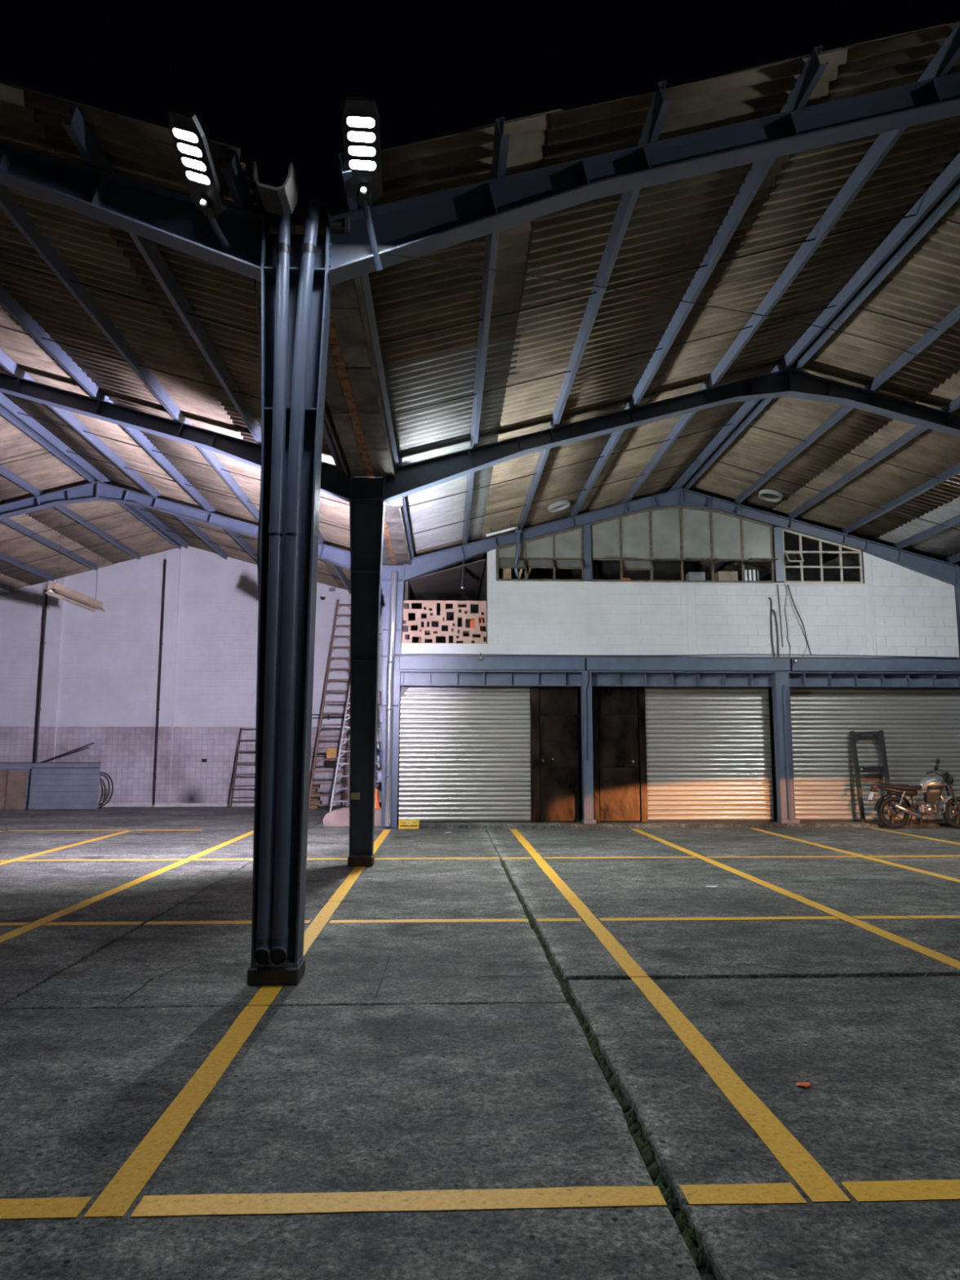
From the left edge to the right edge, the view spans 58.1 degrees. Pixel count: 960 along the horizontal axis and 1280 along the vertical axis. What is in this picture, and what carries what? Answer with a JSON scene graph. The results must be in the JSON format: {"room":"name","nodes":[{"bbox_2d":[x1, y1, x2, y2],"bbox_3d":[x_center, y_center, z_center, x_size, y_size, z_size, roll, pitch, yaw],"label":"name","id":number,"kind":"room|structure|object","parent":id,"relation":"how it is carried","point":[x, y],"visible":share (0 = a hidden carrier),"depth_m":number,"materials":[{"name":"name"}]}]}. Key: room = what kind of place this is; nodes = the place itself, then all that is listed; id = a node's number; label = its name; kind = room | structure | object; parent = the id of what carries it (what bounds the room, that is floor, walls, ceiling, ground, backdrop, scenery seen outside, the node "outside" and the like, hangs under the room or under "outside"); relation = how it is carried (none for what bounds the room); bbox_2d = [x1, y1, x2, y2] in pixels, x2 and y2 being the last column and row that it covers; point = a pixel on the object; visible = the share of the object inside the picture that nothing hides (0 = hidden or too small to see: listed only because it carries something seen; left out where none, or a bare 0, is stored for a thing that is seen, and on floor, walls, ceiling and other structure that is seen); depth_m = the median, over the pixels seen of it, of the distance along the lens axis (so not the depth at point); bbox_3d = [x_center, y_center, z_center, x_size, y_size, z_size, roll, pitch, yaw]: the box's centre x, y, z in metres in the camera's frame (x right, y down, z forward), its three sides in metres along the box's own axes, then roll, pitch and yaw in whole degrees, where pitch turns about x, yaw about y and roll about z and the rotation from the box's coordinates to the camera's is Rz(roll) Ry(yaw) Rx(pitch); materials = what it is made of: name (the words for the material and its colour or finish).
{"room":"covered parking lot","nodes":[
{"label":"covered parking lot","id":0,"kind":"room"},
{"bbox_2d":[36,577,66,762],"bbox_3d":[-11.661,0.696,23.590,0.452,7.599,0.340,0,-7,-2],"label":"pillar","id":1,"kind":"structure","parent":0,"point":[55,606],"depth_m":23.43,"materials":[{"name":"white paint"}]},
{"bbox_2d":[34,589,48,762],"bbox_3d":[-11.869,1.504,23.302,0.096,5.804,0.061,0,-7,-2],"label":"pipe","id":2,"kind":"object","parent":1,"relation":"attached to","point":[43,642],"visible":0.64,"depth_m":23.34,"materials":[{"name":"black metal"}]},
{"bbox_2d":[153,547,181,807],"bbox_3d":[-8.529,0.712,23.713,0.382,7.599,0.340,0,-7,-2],"label":"column","id":3,"kind":"structure","parent":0,"point":[173,556],"depth_m":23.54,"materials":[{"name":"white paint"}]},
{"bbox_2d":[152,559,166,804],"bbox_3d":[-8.702,1.088,23.485,0.072,6.676,0.053,0,-7,-2],"label":"pipe","id":4,"kind":"object","parent":3,"relation":"attached to","point":[165,562],"visible":1,"depth_m":23.45,"materials":[{"name":"black metal"}]},
{"bbox_2d":[0,480,350,570],"bbox_3d":[-8.013,0.219,17.218,12.006,6.930,0.240,0,-7,-2],"label":"beam","id":5,"kind":"structure","parent":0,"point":[97,491],"depth_m":17.63,"materials":[{"name":"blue metal"}]},
{"bbox_2d":[0,83,351,594],"bbox_3d":[-7.691,-2.932,14.719,11.389,1.787,18.123,0,-7,-2],"label":"roof","id":6,"kind":"structure","parent":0,"point":[90,307],"depth_m":10.45,"materials":[{"name":"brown metal"}]},
{"bbox_2d":[44,513,105,612],"bbox_3d":[-9.108,-1.720,19.657,0.300,1.794,2.550,0,-7,-2],"label":"strip light","id":7,"kind":"object","parent":6,"relation":"hanging from","point":[57,590],"visible":1,"depth_m":19.32,"materials":[{"name":"white metal"}]},
{"bbox_2d":[0,372,351,502],"bbox_3d":[-7.788,-0.505,11.549,12.006,6.930,0.240,0,-7,-2],"label":"beam","id":8,"kind":"structure","parent":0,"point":[334,481],"depth_m":11.98,"materials":[{"name":"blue metal"}]},
{"bbox_2d":[0,546,382,807],"bbox_3d":[-8.290,0.718,23.762,12.500,7.600,0.260,0,-7,-2],"label":"wall","id":9,"kind":"structure","parent":0,"point":[109,678],"depth_m":23.62,"materials":[{"name":"white paint"}]},
{"bbox_2d":[311,746,315,753],"bbox_3d":[-4.558,3.002,23.494,0.150,0.170,0.066,0,-7,-2],"label":"switch box","id":10,"kind":"object","parent":9,"relation":"attached to","point":[313,748],"visible":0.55,"depth_m":23.46,"materials":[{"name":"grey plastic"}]},
{"bbox_2d":[320,594,325,599],"bbox_3d":[-4.356,-1.180,23.978,0.170,0.160,0.223,0,-7,-2],"label":"security camera","id":11,"kind":"object","parent":9,"relation":"attached to","point":[322,597],"visible":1,"depth_m":23.89,"materials":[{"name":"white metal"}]},
{"bbox_2d":[311,714,347,719],"bbox_3d":[-4.539,2.097,23.629,2.800,0.170,0.070,0,-7,-2],"label":"pipe rail","id":12,"kind":"object","parent":9,"relation":"attached to","point":[328,717],"visible":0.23,"depth_m":23.61,"materials":[{"name":"metal"}]},
{"bbox_2d":[310,752,350,756],"bbox_3d":[-4.539,3.129,23.497,2.800,0.170,0.070,0,-7,-2],"label":"pipe rail","id":13,"kind":"object","parent":9,"relation":"attached to","point":[317,753],"visible":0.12,"depth_m":23.48,"materials":[{"name":"paint"}]},
{"bbox_2d":[328,587,335,591],"bbox_3d":[-4.120,-1.407,24.098,0.180,0.100,0.062,0,-7,-2],"label":"junction box","id":14,"kind":"object","parent":9,"relation":"attached to","point":[331,589],"visible":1,"depth_m":24.08,"materials":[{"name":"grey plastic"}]},
{"bbox_2d":[398,581,417,823],"bbox_3d":[-1.692,1.569,20.758,0.140,5.150,6.120,0,-7,-2],"label":"wall","id":15,"kind":"structure","parent":0,"point":[407,595],"depth_m":18.33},
{"bbox_2d":[396,817,959,829],"bbox_3d":[4.203,3.743,17.658,11.672,0.090,1.580,0,-7,-2],"label":"trim","id":16,"kind":"structure","parent":15,"relation":"attached to","point":[542,824],"depth_m":16.98,"materials":[{"name":"concrete"}]},
{"bbox_2d":[849,729,894,822],"bbox_3d":[7.943,2.754,17.500,0.728,1.854,0.219,0,-7,-2],"label":"stand","id":17,"kind":"object","parent":16,"relation":"on","point":[855,735],"visible":0.98,"depth_m":17.51,"materials":[{"name":"black metal"}]},
{"bbox_2d":[0,804,959,1279],"bbox_3d":[-0.131,2.857,9.366,28.900,0.307,29.900,0,-7,-2],"label":"floor","id":18,"kind":"structure","parent":0,"point":[495,1054],"depth_m":4.23,"materials":[{"name":"concrete"}]},
{"bbox_2d":[0,769,8,809],"bbox_3d":[-12.552,3.828,22.056,0.880,1.000,0.082,0,-7,-2],"label":"board","id":19,"kind":"object","parent":18,"relation":"on","point":[3,773],"visible":1,"depth_m":22.07,"materials":[{"name":"brown wood"}]},
{"bbox_2d":[4,770,27,809],"bbox_3d":[-11.853,3.841,22.081,0.480,0.980,0.081,0,-7,-2],"label":"board","id":20,"kind":"object","parent":18,"relation":"on","point":[16,780],"visible":1,"depth_m":22.06,"materials":[{"name":"brown wood"}]},
{"bbox_2d":[0,762,101,808],"bbox_3d":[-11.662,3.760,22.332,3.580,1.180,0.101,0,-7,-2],"label":"workbench","id":21,"kind":"object","parent":18,"relation":"on","point":[28,766],"visible":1,"depth_m":22.40,"materials":[{"name":"black metal"}]},
{"bbox_2d":[42,746,88,763],"bbox_3d":[-10.840,3.004,22.606,1.101,0.426,0.061,3,-8,-21],"label":"rod","id":22,"kind":"object","parent":21,"relation":"on","point":[86,747],"visible":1,"depth_m":22.63,"materials":[{"name":"black metal"}]},
{"bbox_2d":[40,742,94,763],"bbox_3d":[-10.756,2.936,22.553,1.251,0.545,0.040,2,-8,-16],"label":"rod","id":23,"kind":"object","parent":21,"relation":"attached to","point":[93,742],"visible":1,"depth_m":22.54,"materials":[{"name":"black metal"}]},
{"bbox_2d":[27,767,100,808],"bbox_3d":[-10.682,3.811,22.220,1.730,1.050,0.094,0,-7,-2],"label":"cladding","id":24,"kind":"object","parent":18,"relation":"on","point":[51,788],"visible":1,"depth_m":22.20,"materials":[{"name":"grey metal"}]},
{"bbox_2d":[98,771,113,807],"bbox_3d":[-9.791,3.910,22.580,0.419,0.922,0.164,0,-7,-2],"label":"hose","id":25,"kind":"object","parent":18,"relation":"on","point":[104,773],"visible":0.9,"depth_m":22.57,"materials":[{"name":"black rubber"}]},
{"bbox_2d":[98,773,110,804],"bbox_3d":[-9.843,3.914,22.608,0.319,0.802,0.164,0,-7,-2],"label":"hose","id":26,"kind":"object","parent":25,"relation":"on","point":[105,776],"visible":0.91,"depth_m":22.60,"materials":[{"name":"black rubber"}]},
{"bbox_2d":[0,141,269,281],"bbox_3d":[-7.562,-1.230,5.879,12.006,6.930,0.240,0,-7,-2],"label":"beam","id":27,"kind":"structure","parent":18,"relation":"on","point":[166,216],"depth_m":6.32,"materials":[{"name":"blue metal"}]},
{"bbox_2d":[168,107,231,249],"bbox_3d":[-1.881,-3.097,5.855,0.244,0.435,0.917,0,-7,-1],"label":"floodlight","id":28,"kind":"object","parent":27,"relation":"attached to","point":[189,140],"visible":1,"depth_m":5.72,"materials":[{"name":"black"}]},
{"bbox_2d":[253,278,262,592],"bbox_3d":[-1.614,-1.145,6.310,0.067,3.072,0.260,-6,-9,37],"label":"cable","id":29,"kind":"object","parent":27,"relation":"hanging from","point":[257,308],"visible":0.52,"depth_m":6.39,"materials":[{"name":"black metal"}]},
{"bbox_2d":[229,728,255,807],"bbox_3d":[-6.165,3.392,23.071,0.800,2.097,0.638,0,-7,-2],"label":"ladder","id":30,"kind":"object","parent":18,"relation":"on","point":[241,729],"visible":0.61,"depth_m":23.03,"materials":[{"name":"paint"}]},
{"bbox_2d":[247,197,331,985],"bbox_3d":[-1.334,-0.459,6.002,0.470,5.433,0.352,0,-7,-2],"label":"steel column","id":31,"kind":"structure","parent":18,"relation":"on","point":[296,290],"depth_m":5.93,"materials":[{"name":"metal"}]},
{"bbox_2d":[309,804,319,808],"bbox_3d":[-4.796,4.319,22.361,1.208,0.100,0.300,0,-7,-2],"label":"plank","id":32,"kind":"object","parent":18,"relation":"on","point":[311,806],"visible":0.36,"depth_m":22.24,"materials":[{"name":"brown wood"}]},
{"bbox_2d":[310,800,321,804],"bbox_3d":[-4.756,4.215,22.376,1.275,0.100,0.300,0,-7,-2],"label":"plank","id":33,"kind":"object","parent":32,"relation":"on","point":[312,802],"visible":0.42,"depth_m":22.25,"materials":[{"name":"brown wood"}]},
{"bbox_2d":[311,796,319,800],"bbox_3d":[-4.765,4.111,22.389,1.199,0.100,0.300,0,-7,-2],"label":"plank","id":34,"kind":"object","parent":33,"relation":"on","point":[315,798],"visible":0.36,"depth_m":22.26,"materials":[{"name":"brown wood"}]},
{"bbox_3d":[-4.772,4.007,22.402,1.256,0.100,0.300,0,-7,-2],"label":"plank","id":35,"kind":"object","parent":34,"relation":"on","visible":0},
{"bbox_2d":[309,788,317,792],"bbox_3d":[-4.816,3.902,22.414,1.134,0.100,0.300,0,-7,-2],"label":"plank","id":36,"kind":"object","parent":35,"relation":"on","point":[313,790],"visible":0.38,"depth_m":22.29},
{"bbox_2d":[309,784,319,788],"bbox_3d":[-4.777,3.799,22.429,1.215,0.100,0.300,0,-7,-2],"label":"plank","id":37,"kind":"object","parent":36,"relation":"on","point":[317,786],"visible":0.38,"depth_m":22.30,"materials":[{"name":"brown wood"}]},
{"bbox_2d":[308,599,351,809],"bbox_3d":[-3.892,1.593,22.877,1.015,5.620,1.334,0,-7,-2],"label":"ladder","id":38,"kind":"object","parent":18,"relation":"on","point":[338,600],"visible":0.8,"depth_m":22.70,"materials":[{"name":"metal"}]},
{"bbox_2d":[326,748,337,758],"bbox_3d":[-3.818,2.916,22.247,0.260,0.255,0.060,0,-7,-2],"label":"folded card","id":39,"kind":"object","parent":38,"relation":"hanging from","point":[331,753],"visible":1,"depth_m":22.21,"materials":[{"name":"cardboard"}]},
{"bbox_2d":[322,807,381,826],"bbox_3d":[-2.487,3.588,17.563,1.320,0.335,0.620,0,-7,-2],"label":"concrete plinth","id":40,"kind":"object","parent":18,"relation":"on","point":[339,816],"visible":0.46,"depth_m":17.25,"materials":[{"name":"concrete"}]},
{"bbox_2d":[328,684,381,812],"bbox_3d":[-2.844,2.172,20.590,1.185,3.889,1.859,0,-7,-2],"label":"stepladder","id":41,"kind":"object","parent":18,"relation":"on","point":[379,788],"visible":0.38,"depth_m":19.99,"materials":[{"name":"metal"}]},
{"bbox_2d":[346,475,385,866],"bbox_3d":[-1.561,0.355,11.692,0.470,5.260,0.290,0,-7,-2],"label":"steel column","id":42,"kind":"structure","parent":18,"relation":"on","point":[366,504],"depth_m":11.70,"materials":[{"name":"black metal"}]},
{"bbox_2d":[379,600,382,620],"bbox_3d":[-1.464,-0.235,11.958,0.194,0.788,0.253,-2,-8,16],"label":"floodlight","id":43,"kind":"object","parent":42,"relation":"attached to","point":[381,606],"visible":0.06,"depth_m":12.04,"materials":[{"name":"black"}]},
{"bbox_2d":[380,587,385,607],"bbox_3d":[-1.462,-0.856,12.090,0.270,0.774,0.278,2,-7,-12],"label":"floodlight","id":44,"kind":"object","parent":42,"relation":"attached to","point":[382,597],"visible":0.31,"depth_m":11.98,"materials":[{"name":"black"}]},
{"bbox_2d":[374,788,381,808],"bbox_3d":[-2.125,3.216,17.564,0.240,0.400,0.240,0,-7,-2],"label":"traffic cone","id":45,"kind":"object","parent":18,"relation":"on","point":[376,798],"visible":0.53,"depth_m":17.50,"materials":[{"name":"orange plastic"}]},
{"bbox_2d":[375,702,382,801],"bbox_3d":[-2.275,2.544,18.925,0.820,2.750,0.540,0,-7,-2],"label":"storage rack","id":46,"kind":"object","parent":18,"relation":"on","point":[378,704],"visible":0.06,"depth_m":18.72,"materials":[{"name":"black metal"}]},
{"bbox_2d":[377,769,381,780],"bbox_3d":[-2.074,2.951,18.841,0.316,0.220,0.376,0,-7,-2],"label":"storage box","id":47,"kind":"object","parent":46,"relation":"on","point":[379,771],"visible":0.42,"depth_m":18.66,"materials":[{"name":"white plastic"}]},
{"bbox_2d":[377,790,381,800],"bbox_3d":[-2.089,3.377,18.786,0.366,0.200,0.376,0,-7,-2],"label":"storage box","id":48,"kind":"object","parent":46,"relation":"on","point":[378,791],"visible":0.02,"depth_m":18.61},
{"bbox_2d":[378,727,381,741],"bbox_3d":[-2.054,2.078,18.953,0.316,0.300,0.376,0,-7,-2],"label":"storage box","id":49,"kind":"object","parent":46,"relation":"on","point":[380,728],"visible":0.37,"depth_m":18.77,"materials":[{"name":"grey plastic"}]},
{"bbox_2d":[378,690,382,702],"bbox_3d":[-2.064,1.265,19.057,0.316,0.260,0.376,0,-7,-2],"label":"storage box","id":50,"kind":"object","parent":46,"relation":"on","point":[380,691],"visible":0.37,"depth_m":18.88,"materials":[{"name":"paint"}]},
{"bbox_2d":[380,564,404,827],"bbox_3d":[-1.781,1.068,17.296,0.475,5.255,0.367,0,-7,-2],"label":"steel column","id":51,"kind":"structure","parent":18,"relation":"on","point":[392,575],"depth_m":17.28,"materials":[{"name":"metal"}]},
{"bbox_2d":[398,819,419,829],"bbox_3d":[-1.374,3.571,16.741,0.384,0.160,0.224,0,-7,-2],"label":"crate","id":52,"kind":"object","parent":18,"relation":"on","point":[400,820],"visible":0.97,"depth_m":16.64,"materials":[{"name":"plastic"}]},
{"bbox_2d":[580,671,596,823],"bbox_3d":[2.160,2.166,17.266,0.260,3.080,0.235,0,-7,-2],"label":"post","id":53,"kind":"object","parent":18,"relation":"on","point":[585,677],"visible":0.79,"depth_m":17.19,"materials":[{"name":"blue metal"}]},
{"bbox_2d":[327,71,959,288],"bbox_3d":[4.892,-1.167,6.367,12.006,6.930,0.240,0,-7,-2],"label":"beam","id":54,"kind":"structure","parent":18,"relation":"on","point":[418,226],"depth_m":6.49,"materials":[{"name":"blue metal"}]},
{"bbox_2d":[342,96,382,271],"bbox_3d":[-0.802,-3.077,5.908,0.250,0.685,0.905,1,-7,-4],"label":"floodlight","id":55,"kind":"object","parent":54,"relation":"attached to","point":[360,117],"visible":1,"depth_m":5.81,"materials":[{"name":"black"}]},
{"bbox_2d":[383,368,959,505],"bbox_3d":[4.667,-0.443,12.037,12.006,6.930,0.240,0,-7,-2],"label":"beam","id":56,"kind":"structure","parent":18,"relation":"on","point":[411,478],"depth_m":12.30,"materials":[{"name":"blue metal"}]},
{"bbox_2d":[404,488,959,652],"bbox_3d":[4.441,0.282,17.706,12.006,6.930,0.240,0,-7,-2],"label":"beam","id":57,"kind":"structure","parent":18,"relation":"on","point":[947,572],"depth_m":18.05,"materials":[{"name":"blue metal"}]},
{"bbox_2d":[399,669,959,688],"bbox_3d":[4.203,0.800,17.651,11.650,0.308,0.380,0,-7,-2],"label":"lintel beam","id":58,"kind":"structure","parent":57,"relation":"attached to","point":[409,677],"depth_m":17.59,"materials":[{"name":"blue metal"}]},
{"bbox_2d":[397,686,532,822],"bbox_3d":[-0.299,2.292,17.432,2.720,2.727,0.080,0,-7,-2],"label":"door","id":59,"kind":"structure","parent":58,"relation":"attached to","point":[433,788],"depth_m":17.44,"materials":[{"name":"metal"}]},
{"bbox_2d":[531,686,579,822],"bbox_3d":[1.525,2.299,17.480,0.960,2.720,0.087,0,-7,-2],"label":"door","id":60,"kind":"structure","parent":58,"relation":"attached to","point":[554,725],"depth_m":17.48,"materials":[{"name":"brown wood"}]},
{"bbox_2d":[592,686,647,822],"bbox_3d":[2.834,2.306,17.531,1.060,2.720,0.087,0,-7,-2],"label":"door","id":61,"kind":"structure","parent":58,"relation":"attached to","point":[619,787],"depth_m":17.53,"materials":[{"name":"brown wood"}]},
{"bbox_2d":[399,654,959,671],"bbox_3d":[4.205,0.499,17.649,11.650,0.285,0.460,0,-7,-2],"label":"lintel beam","id":62,"kind":"structure","parent":58,"relation":"on","point":[418,662],"depth_m":17.44,"materials":[{"name":"blue metal"}]},
{"bbox_2d":[393,653,959,658],"bbox_3d":[4.094,0.315,17.426,11.650,0.074,0.024,0,-7,-2],"label":"cable","id":63,"kind":"object","parent":62,"relation":"on","point":[393,654],"visible":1,"depth_m":17.42,"materials":[{"name":"black metal"}]},
{"bbox_2d":[644,687,776,822],"bbox_3d":[4.669,2.318,17.642,2.655,2.727,0.050,0,-7,-2],"label":"door","id":64,"kind":"structure","parent":58,"relation":"attached to","point":[748,801],"depth_m":17.63,"materials":[{"name":"metal"}]},
{"bbox_2d":[789,687,959,821],"bbox_3d":[8.151,2.336,17.778,3.805,2.727,0.050,0,-7,-2],"label":"door","id":65,"kind":"structure","parent":58,"relation":"attached to","point":[815,797],"depth_m":17.80,"materials":[{"name":"metal"}]},
{"bbox_2d":[771,672,799,822],"bbox_3d":[6.155,2.195,17.412,0.385,3.060,0.254,0,-7,-2],"label":"post","id":66,"kind":"object","parent":18,"relation":"on","point":[784,779],"visible":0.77,"depth_m":17.35,"materials":[{"name":"blue metal"}]},
{"bbox_2d":[795,1082,812,1088],"bbox_3d":[1.459,2.002,3.888,0.070,0.009,0.049,0,-7,-2],"label":"scrap","id":67,"kind":"object","parent":18,"relation":"on","point":[806,1085],"visible":1,"depth_m":3.88,"materials":[{"name":"orange plastic"}]},
{"bbox_2d":[867,758,959,828],"bbox_3d":[8.571,2.972,16.713,1.982,1.341,0.787,1,-7,-10],"label":"motorcycle","id":68,"kind":"object","parent":18,"relation":"on","point":[933,784],"visible":1,"depth_m":16.70,"materials":[{"name":"black metal"}]},
{"bbox_2d":[933,758,939,771],"bbox_3d":[9.045,2.485,17.187,0.172,0.256,0.178,0,-7,-2],"label":"mirror","id":69,"kind":"object","parent":68,"relation":"attached to","point":[937,761],"depth_m":17.18,"materials":[{"name":"black metal"}]},
{"bbox_2d":[933,764,946,772],"bbox_3d":[8.825,2.453,16.494,0.282,0.147,0.174,0,-7,-2],"label":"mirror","id":70,"kind":"object","parent":68,"relation":"attached to","point":[936,767],"depth_m":16.48,"materials":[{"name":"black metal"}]},
{"bbox_2d":[408,553,839,696],"bbox_3d":[4.094,-0.800,20.761,11.400,3.950,5.370,0,-7,-2],"label":"wall","id":71,"kind":"structure","parent":0,"point":[442,584],"depth_m":23.05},
{"bbox_2d":[418,631,484,643],"bbox_3d":[-0.611,0.296,18.119,1.400,0.905,0.600,0,-7,-2],"label":"work table","id":72,"kind":"object","parent":71,"relation":"on","point":[426,633],"visible":0.23,"depth_m":17.96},
{"bbox_2d":[469,617,483,631],"bbox_3d":[-0.076,-0.312,18.071,0.280,0.280,0.270,0,-7,-2],"label":"storage box","id":73,"kind":"object","parent":72,"relation":"on","point":[480,620],"visible":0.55,"depth_m":17.95,"materials":[{"name":"brown cardboard"}]},
{"bbox_2d":[459,560,466,588],"bbox_3d":[-0.364,-1.420,18.277,0.130,0.675,0.100,0,-7,-2],"label":"lamp","id":74,"kind":"object","parent":71,"relation":"hanging from","point":[462,569],"visible":0.84,"depth_m":18.23,"materials":[{"name":"black metal"}]},
{"bbox_2d":[502,568,511,578],"bbox_3d":[0.557,-1.507,18.146,0.200,0.660,0.054,0,-7,-2],"label":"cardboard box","id":75,"kind":"object","parent":71,"relation":"on","point":[506,572],"visible":0.26,"depth_m":18.11,"materials":[{"name":"beige cardboard"}]},
{"bbox_2d":[685,572,705,580],"bbox_3d":[4.585,-1.286,18.379,0.350,0.280,0.254,0,-7,-2],"label":"box","id":76,"kind":"object","parent":71,"relation":"on","point":[690,575],"visible":0.55,"depth_m":18.26,"materials":[{"name":"grey cardboard"}]},
{"bbox_2d":[714,571,737,580],"bbox_3d":[5.249,-1.289,18.431,0.420,0.300,0.304,0,-7,-2],"label":"carton","id":77,"kind":"object","parent":71,"relation":"on","point":[719,575],"visible":0.54,"depth_m":18.29,"materials":[{"name":"beige cardboard"}]},
{"bbox_2d":[744,569,759,580],"bbox_3d":[5.809,-1.320,18.434,0.320,0.360,0.050,0,-7,-2],"label":"rack","id":78,"kind":"object","parent":71,"relation":"on","point":[745,571],"visible":0.5,"depth_m":18.42,"materials":[{"name":"white metal"}]},
{"bbox_2d":[337,18,959,582],"bbox_3d":[4.347,-2.871,15.191,11.389,1.787,18.122,0,-7,-2],"label":"roof","id":79,"kind":"structure","parent":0,"point":[860,237],"depth_m":9.84,"materials":[{"name":"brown metal"}]},
{"bbox_2d":[253,160,411,564],"bbox_3d":[-1.631,-2.011,14.753,0.675,0.270,18.024,0,-7,-2],"label":"gutter","id":80,"kind":"object","parent":79,"relation":"attached to","point":[354,413],"visible":0.48,"depth_m":9.02,"materials":[{"name":"grey metal"}]},
{"bbox_2d":[253,160,298,215],"bbox_3d":[-1.403,-3.106,5.951,0.260,0.210,0.280,0,-7,-2],"label":"outlet","id":81,"kind":"object","parent":80,"relation":"attached to","point":[282,200],"depth_m":5.91,"materials":[{"name":"grey metal"}]},
{"bbox_2d":[387,497,404,507],"bbox_3d":[-1.228,-2.131,12.540,0.250,0.182,0.858,1,-7,-4],"label":"floodlight","id":82,"kind":"object","parent":80,"relation":"attached to","point":[398,503],"visible":0.41,"depth_m":12.79,"materials":[{"name":"white"}]},
{"bbox_2d":[485,522,517,537],"bbox_3d":[0.444,-2.284,17.582,0.656,0.382,0.068,0,-7,-2],"label":"lamp","id":83,"kind":"object","parent":79,"relation":"hanging from","point":[515,527],"visible":0.92,"depth_m":17.55,"materials":[{"name":"grey plastic"}]},
{"bbox_2d":[514,529,522,576],"bbox_3d":[0.772,-1.773,17.625,0.175,0.955,0.135,0,-7,-2],"label":"pipe","id":84,"kind":"object","parent":79,"relation":"hanging from","point":[517,531],"visible":1,"depth_m":17.57,"materials":[{"name":"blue metal"}]},
{"bbox_2d":[547,499,573,512],"bbox_3d":[1.563,-2.647,17.097,0.464,0.199,0.463,-5,-9,36],"label":"roof vent","id":85,"kind":"object","parent":79,"relation":"attached to","point":[562,504],"visible":1,"depth_m":17.08,"materials":[{"name":"white metal"}]},
{"bbox_2d":[758,489,783,502],"bbox_3d":[5.859,-2.897,17.403,0.463,0.210,0.465,-5,-9,34],"label":"roof vent","id":86,"kind":"object","parent":79,"relation":"attached to","point":[771,495],"visible":1,"depth_m":17.40,"materials":[{"name":"white metal"}]},
{"bbox_2d":[400,548,959,657],"bbox_3d":[4.169,-0.800,17.955,11.590,2.399,0.200,0,-7,-2],"label":"wall","id":87,"kind":"structure","parent":0,"point":[896,610],"depth_m":17.85,"materials":[{"name":"white paint"}]},
{"bbox_2d":[401,600,486,644],"bbox_3d":[-0.748,-0.349,17.781,1.755,0.919,0.122,0,-7,-2],"label":"screen","id":88,"kind":"object","parent":87,"relation":"attached to","point":[428,604],"visible":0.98,"depth_m":17.74,"materials":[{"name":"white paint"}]},
{"bbox_2d":[496,525,584,581],"bbox_3d":[1.252,-1.814,17.711,1.814,1.179,0.380,0,-7,-2],"label":"window","id":89,"kind":"structure","parent":87,"relation":"in","point":[566,547],"depth_m":17.86,"materials":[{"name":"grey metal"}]},
{"bbox_2d":[583,524,591,581],"bbox_3d":[2.221,-1.802,17.884,0.140,1.170,0.120,0,-7,-2],"label":"window post","id":90,"kind":"object","parent":87,"relation":"attached to","point":[587,528],"visible":1,"depth_m":17.82,"materials":[{"name":"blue metal"}]},
{"bbox_2d":[589,505,779,582],"bbox_3d":[4.216,-2.027,17.818,3.844,1.629,0.456,0,-7,-2],"label":"window","id":91,"kind":"structure","parent":87,"relation":"in","point":[636,540],"depth_m":18.02,"materials":[{"name":"grey glass"}]},
{"bbox_2d":[768,597,774,656],"bbox_3d":[6.024,-0.263,17.855,0.093,1.261,0.038,0,-7,-2],"label":"conduit","id":92,"kind":"object","parent":87,"relation":"attached to","point":[770,598],"visible":0.88,"depth_m":17.86,"materials":[{"name":"paint"}]},
{"bbox_2d":[772,608,779,656],"bbox_3d":[6.100,-0.131,17.841,0.117,1.025,0.040,0,-7,-2],"label":"conduit","id":93,"kind":"object","parent":87,"relation":"attached to","point":[773,611],"visible":0.94,"depth_m":17.83,"materials":[{"name":"paint"}]},
{"bbox_2d":[773,527,784,582],"bbox_3d":[6.228,-1.776,18.040,0.180,1.156,0.120,0,-7,-2],"label":"window post","id":94,"kind":"object","parent":87,"relation":"attached to","point":[778,531],"visible":1,"depth_m":17.98,"materials":[{"name":"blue metal"}]},
{"bbox_2d":[777,584,782,647],"bbox_3d":[6.215,-0.503,17.893,0.073,1.313,0.019,0,-7,-2],"label":"cable","id":95,"kind":"object","parent":87,"relation":"attached to","point":[777,584],"visible":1,"depth_m":17.89,"materials":[{"name":"black metal"}]},
{"bbox_2d":[784,583,790,656],"bbox_3d":[6.358,-0.404,17.886,0.082,1.547,0.012,0,-7,-2],"label":"cable","id":96,"kind":"object","parent":87,"relation":"attached to","point":[784,584],"visible":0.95,"depth_m":17.88,"materials":[{"name":"black rubber"}]},
{"bbox_2d":[786,585,807,657],"bbox_3d":[6.560,-0.361,17.889,0.381,1.566,0.009,0,-7,-2],"label":"cable","id":97,"kind":"object","parent":87,"relation":"attached to","point":[786,585],"visible":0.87,"depth_m":17.89,"materials":[{"name":"black metal"}]},
{"bbox_2d":[787,584,811,654],"bbox_3d":[6.619,-0.419,17.898,0.439,1.483,0.016,0,-7,-2],"label":"cable","id":98,"kind":"object","parent":87,"relation":"attached to","point":[788,584],"visible":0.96,"depth_m":17.89,"materials":[{"name":"black metal"}]},
{"bbox_2d":[782,528,862,583],"bbox_3d":[7.166,-1.774,17.961,1.674,1.163,0.341,0,-7,-2],"label":"window","id":99,"kind":"structure","parent":87,"relation":"in","point":[800,552],"depth_m":18.06,"materials":[{"name":"beige metal"}]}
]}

